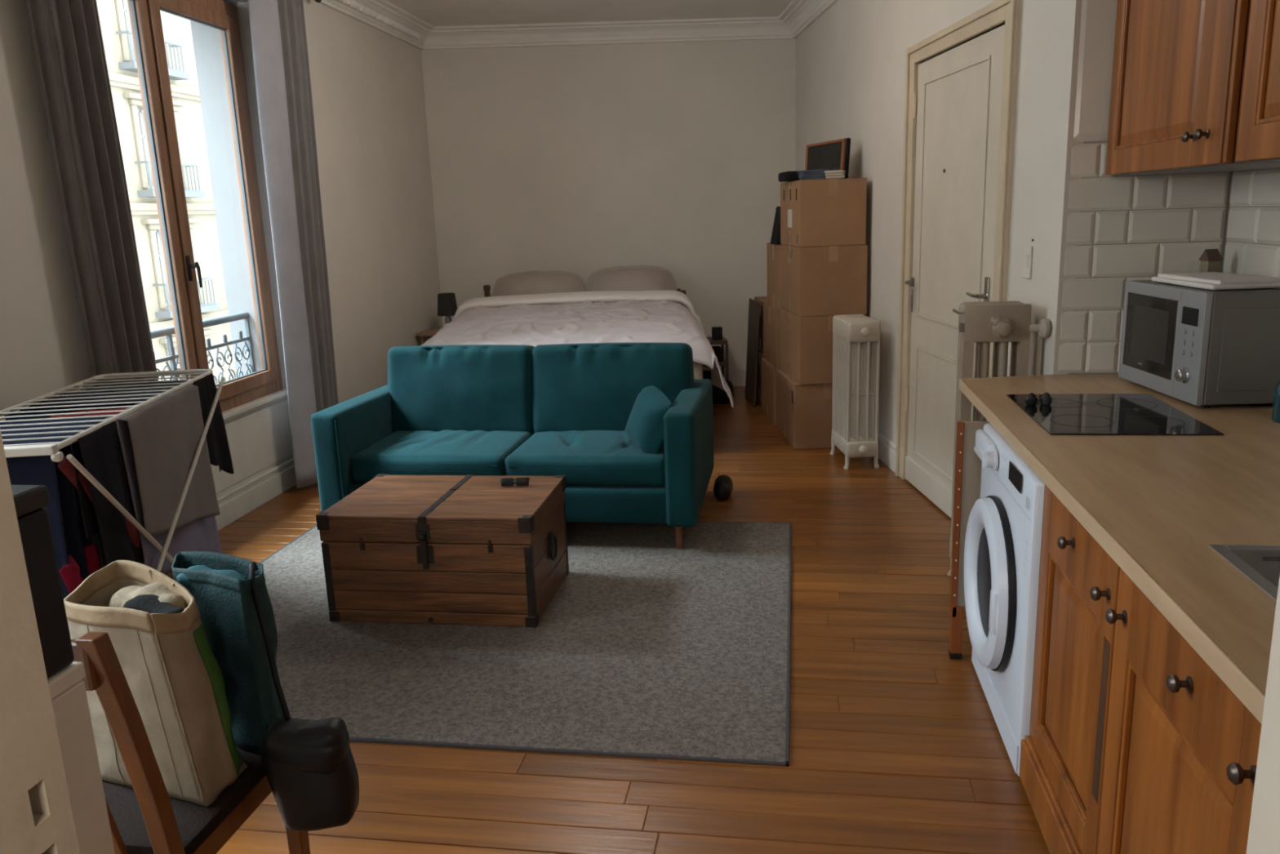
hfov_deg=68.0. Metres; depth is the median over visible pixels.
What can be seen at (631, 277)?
pillow
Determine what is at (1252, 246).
wall
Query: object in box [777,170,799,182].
pouch
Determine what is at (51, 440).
blanket
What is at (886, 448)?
baseboard
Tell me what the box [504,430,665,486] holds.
seat cushion
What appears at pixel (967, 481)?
end panel
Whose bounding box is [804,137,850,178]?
picture frame
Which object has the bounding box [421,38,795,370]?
wall
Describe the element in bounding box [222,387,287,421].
trim
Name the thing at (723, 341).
nightstand
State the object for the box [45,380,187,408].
cardigan
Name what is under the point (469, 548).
wooden chest
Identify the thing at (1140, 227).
wall
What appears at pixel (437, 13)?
ceiling
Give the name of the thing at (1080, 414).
cooktop
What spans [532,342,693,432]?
cushion
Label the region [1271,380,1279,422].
bottle
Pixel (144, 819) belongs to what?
wooden chair
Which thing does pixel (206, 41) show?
window pane
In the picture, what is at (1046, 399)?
knob
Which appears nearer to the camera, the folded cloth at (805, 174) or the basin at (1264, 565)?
the basin at (1264, 565)
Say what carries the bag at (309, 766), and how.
hanging from the wooden chair
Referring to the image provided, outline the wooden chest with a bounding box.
[315,474,568,627]
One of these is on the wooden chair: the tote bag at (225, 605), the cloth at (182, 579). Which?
the tote bag at (225, 605)
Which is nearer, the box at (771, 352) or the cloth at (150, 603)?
the cloth at (150, 603)
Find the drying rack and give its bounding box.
[0,368,225,571]
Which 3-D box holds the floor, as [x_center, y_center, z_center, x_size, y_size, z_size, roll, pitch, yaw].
[-0.152,0.782,4.052,6.200,0.101,11.800,0,13,9]
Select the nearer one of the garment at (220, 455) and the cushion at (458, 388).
the garment at (220, 455)
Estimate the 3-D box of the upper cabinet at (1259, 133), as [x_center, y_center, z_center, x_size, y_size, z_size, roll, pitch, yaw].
[1.683,-1.002,2.027,0.471,0.804,0.695,0,13,9]
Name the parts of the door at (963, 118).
rail moulding, panel moulding, rail moulding, panel moulding, handle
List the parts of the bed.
mattress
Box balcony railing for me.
[150,311,254,384]
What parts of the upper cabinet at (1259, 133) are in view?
moulding, raised panel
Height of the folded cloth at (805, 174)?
0.065 m
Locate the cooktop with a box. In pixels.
[1005,393,1223,435]
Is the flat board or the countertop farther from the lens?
the flat board
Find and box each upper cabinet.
[1105,0,1279,176]
[1193,0,1279,166]
[1235,0,1279,163]
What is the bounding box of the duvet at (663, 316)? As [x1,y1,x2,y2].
[421,289,733,407]
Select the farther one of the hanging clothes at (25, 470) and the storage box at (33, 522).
the hanging clothes at (25, 470)
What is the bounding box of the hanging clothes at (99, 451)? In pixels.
[70,421,143,564]
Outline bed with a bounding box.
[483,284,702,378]
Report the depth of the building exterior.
22.93 m
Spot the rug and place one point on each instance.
(647, 646)
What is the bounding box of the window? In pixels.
[127,0,282,412]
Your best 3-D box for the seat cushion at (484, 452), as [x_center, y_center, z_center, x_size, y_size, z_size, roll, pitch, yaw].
[-1.015,0.144,5.053,0.824,0.187,0.716,0,13,9]
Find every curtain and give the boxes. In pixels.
[25,0,172,575]
[248,0,338,488]
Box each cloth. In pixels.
[108,582,186,608]
[123,594,184,613]
[176,564,247,589]
[796,168,829,180]
[824,169,845,178]
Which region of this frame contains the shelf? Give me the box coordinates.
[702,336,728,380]
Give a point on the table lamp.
(446, 302)
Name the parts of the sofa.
armrest, frame, leg, armrest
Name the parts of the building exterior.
pane, pane, pane, pane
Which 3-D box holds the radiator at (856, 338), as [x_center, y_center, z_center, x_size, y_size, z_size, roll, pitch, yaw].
[1.357,-0.224,5.965,0.231,0.922,0.444,-2,13,-2]
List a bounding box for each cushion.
[351,429,534,483]
[387,344,534,432]
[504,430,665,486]
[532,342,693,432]
[625,385,673,453]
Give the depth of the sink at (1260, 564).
1.82 m
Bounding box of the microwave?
[1118,280,1279,408]
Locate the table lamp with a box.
[437,293,457,324]
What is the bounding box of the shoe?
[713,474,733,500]
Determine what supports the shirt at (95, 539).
hanging from the drying rack
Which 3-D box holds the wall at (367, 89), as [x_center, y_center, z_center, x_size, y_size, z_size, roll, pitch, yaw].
[-2.502,-0.898,4.475,0.360,3.155,8.900,0,13,8]
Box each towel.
[101,383,220,537]
[1151,271,1279,289]
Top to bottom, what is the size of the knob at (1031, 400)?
0.040 m
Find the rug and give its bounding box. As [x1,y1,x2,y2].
[258,520,791,766]
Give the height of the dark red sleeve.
0.466 m
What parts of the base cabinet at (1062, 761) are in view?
knob, moulding, raised panel, knob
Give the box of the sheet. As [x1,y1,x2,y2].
[115,383,222,573]
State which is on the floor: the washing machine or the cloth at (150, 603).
the washing machine
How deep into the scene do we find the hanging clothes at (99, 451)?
2.90 m
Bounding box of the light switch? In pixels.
[1022,239,1033,279]
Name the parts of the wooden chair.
rail, post, seat, leg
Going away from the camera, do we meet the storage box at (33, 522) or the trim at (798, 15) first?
the storage box at (33, 522)
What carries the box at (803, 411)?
on the floor
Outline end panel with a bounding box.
[948,421,989,658]
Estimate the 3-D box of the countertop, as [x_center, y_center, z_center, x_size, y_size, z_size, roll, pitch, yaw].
[1.466,0.176,2.148,0.938,0.040,3.256,0,13,9]
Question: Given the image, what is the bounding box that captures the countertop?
[959,373,1279,724]
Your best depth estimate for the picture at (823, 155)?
6.32 m
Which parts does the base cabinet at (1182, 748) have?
knob, moulding, raised panel, knob, knob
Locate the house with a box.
[1198,248,1222,272]
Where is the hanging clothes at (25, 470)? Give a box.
[5,450,88,599]
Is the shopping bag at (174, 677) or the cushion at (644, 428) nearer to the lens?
the shopping bag at (174, 677)
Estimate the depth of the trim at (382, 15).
7.09 m
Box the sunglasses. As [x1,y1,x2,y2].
[500,477,529,486]
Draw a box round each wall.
[0,0,443,497]
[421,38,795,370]
[795,0,1083,456]
[1057,0,1233,374]
[1222,167,1279,277]
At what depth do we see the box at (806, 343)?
6.29 m
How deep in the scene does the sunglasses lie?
4.09 m
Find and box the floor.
[69,386,1049,853]
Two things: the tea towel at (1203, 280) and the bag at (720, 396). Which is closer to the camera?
the tea towel at (1203, 280)
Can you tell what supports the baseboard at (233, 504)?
attached to the wall at (367, 89)
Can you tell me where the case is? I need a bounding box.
[770,206,781,244]
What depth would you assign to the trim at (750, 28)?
8.01 m
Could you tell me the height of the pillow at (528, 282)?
0.397 m
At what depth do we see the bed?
6.21 m
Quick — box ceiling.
[386,0,793,26]
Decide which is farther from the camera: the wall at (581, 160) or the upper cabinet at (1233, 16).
the wall at (581, 160)
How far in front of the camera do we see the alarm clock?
8.28 m
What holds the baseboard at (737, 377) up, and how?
attached to the wall at (581, 160)
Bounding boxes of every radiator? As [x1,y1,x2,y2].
[829,314,880,469]
[946,301,1050,576]
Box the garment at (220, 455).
[191,373,234,474]
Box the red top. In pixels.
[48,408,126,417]
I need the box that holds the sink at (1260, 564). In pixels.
[1208,544,1279,601]
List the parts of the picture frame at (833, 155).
backing panel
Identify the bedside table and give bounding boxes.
[416,327,442,344]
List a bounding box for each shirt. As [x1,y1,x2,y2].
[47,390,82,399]
[58,444,106,568]
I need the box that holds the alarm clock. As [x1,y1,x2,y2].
[711,326,722,339]
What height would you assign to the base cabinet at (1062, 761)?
0.882 m
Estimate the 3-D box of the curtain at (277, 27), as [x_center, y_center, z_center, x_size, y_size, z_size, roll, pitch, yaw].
[-2.064,-1.138,5.783,0.084,2.976,0.663,0,13,8]
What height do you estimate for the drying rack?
1.020 m
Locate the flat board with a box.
[745,297,759,407]
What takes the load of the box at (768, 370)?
on the floor
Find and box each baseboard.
[66,457,296,629]
[707,368,746,386]
[878,431,896,472]
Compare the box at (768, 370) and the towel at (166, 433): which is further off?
the box at (768, 370)
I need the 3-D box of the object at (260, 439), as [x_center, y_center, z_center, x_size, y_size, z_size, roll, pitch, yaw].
[-2.308,0.189,5.138,0.007,0.350,1.740,0,13,8]
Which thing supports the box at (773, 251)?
on the box at (771, 352)
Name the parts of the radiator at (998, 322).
plate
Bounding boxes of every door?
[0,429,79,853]
[895,0,1021,517]
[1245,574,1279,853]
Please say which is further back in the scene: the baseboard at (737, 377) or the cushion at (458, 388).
the baseboard at (737, 377)
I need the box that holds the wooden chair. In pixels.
[71,631,310,853]
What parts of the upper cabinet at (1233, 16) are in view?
knob, moulding, door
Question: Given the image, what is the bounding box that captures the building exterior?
[96,0,236,383]
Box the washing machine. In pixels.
[964,422,1044,776]
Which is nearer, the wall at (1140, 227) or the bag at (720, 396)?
the wall at (1140, 227)
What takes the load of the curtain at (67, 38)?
hanging from the curtain rod
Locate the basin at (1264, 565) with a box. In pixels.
[1230,550,1279,587]
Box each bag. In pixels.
[63,560,248,806]
[171,551,289,753]
[248,561,359,831]
[707,378,733,404]
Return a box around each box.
[10,484,74,678]
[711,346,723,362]
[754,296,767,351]
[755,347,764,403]
[760,357,780,424]
[763,303,780,368]
[766,242,781,310]
[776,368,836,449]
[779,306,865,384]
[780,177,866,247]
[781,244,867,316]
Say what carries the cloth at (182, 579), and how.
in the tote bag at (225, 605)
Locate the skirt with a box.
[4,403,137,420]
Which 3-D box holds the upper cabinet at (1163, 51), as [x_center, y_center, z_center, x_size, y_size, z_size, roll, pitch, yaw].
[1.838,-1.223,2.978,0.471,0.804,0.883,0,13,9]
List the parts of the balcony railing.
rail post, rail, rail, rail post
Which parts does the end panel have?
wood leg, panel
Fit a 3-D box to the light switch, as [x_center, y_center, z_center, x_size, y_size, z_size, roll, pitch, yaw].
[1.586,-0.689,3.888,0.014,0.160,0.070,-2,13,-2]
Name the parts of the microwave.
door, control panel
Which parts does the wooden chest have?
lid, lid, handle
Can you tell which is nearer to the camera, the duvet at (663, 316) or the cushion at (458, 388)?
the cushion at (458, 388)
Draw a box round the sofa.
[311,342,714,548]
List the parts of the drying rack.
hinge knob, rail, leg, leg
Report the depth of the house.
3.39 m
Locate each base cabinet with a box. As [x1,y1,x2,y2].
[47,661,115,853]
[1018,484,1119,853]
[1097,567,1261,853]
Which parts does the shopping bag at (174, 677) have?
bag handle, green panel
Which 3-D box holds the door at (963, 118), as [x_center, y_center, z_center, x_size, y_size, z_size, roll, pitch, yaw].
[1.575,-0.738,4.787,0.153,2.420,1.383,-2,13,-2]
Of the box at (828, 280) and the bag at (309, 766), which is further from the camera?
the box at (828, 280)
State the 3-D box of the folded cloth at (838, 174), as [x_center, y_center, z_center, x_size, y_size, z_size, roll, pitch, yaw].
[1.258,-1.629,6.133,0.131,0.055,0.160,1,13,14]
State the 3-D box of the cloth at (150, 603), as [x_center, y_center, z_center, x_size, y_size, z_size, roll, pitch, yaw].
[-1.003,0.389,1.970,0.170,0.061,0.064,6,15,31]
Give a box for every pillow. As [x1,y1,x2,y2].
[492,271,584,296]
[586,265,676,291]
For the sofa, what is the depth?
5.01 m
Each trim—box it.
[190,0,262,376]
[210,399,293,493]
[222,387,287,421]
[313,0,434,49]
[422,16,793,49]
[778,0,838,38]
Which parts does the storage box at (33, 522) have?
lid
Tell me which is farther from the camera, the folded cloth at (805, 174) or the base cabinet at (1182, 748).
the folded cloth at (805, 174)
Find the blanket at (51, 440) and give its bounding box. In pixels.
[0,416,110,457]
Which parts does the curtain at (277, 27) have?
panel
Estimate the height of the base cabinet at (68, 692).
1.063 m
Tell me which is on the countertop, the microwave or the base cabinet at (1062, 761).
the microwave
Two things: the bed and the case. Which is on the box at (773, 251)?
the case
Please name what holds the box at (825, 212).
on the box at (828, 280)
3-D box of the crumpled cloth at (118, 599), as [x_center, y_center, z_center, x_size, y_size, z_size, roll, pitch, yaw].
[-1.053,0.398,2.048,0.245,0.121,0.118,9,16,39]
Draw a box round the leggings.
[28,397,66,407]
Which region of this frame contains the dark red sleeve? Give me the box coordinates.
[57,456,144,561]
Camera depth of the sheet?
3.31 m
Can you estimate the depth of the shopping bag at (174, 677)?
1.90 m
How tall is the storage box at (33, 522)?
0.236 m
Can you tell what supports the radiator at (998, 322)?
on the floor
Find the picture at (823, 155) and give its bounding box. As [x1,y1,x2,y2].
[807,142,841,170]
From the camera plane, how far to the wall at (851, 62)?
5.45 m
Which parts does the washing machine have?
door glass, detergent drawer, kick panel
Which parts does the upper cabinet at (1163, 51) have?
moulding, door, raised panel, knob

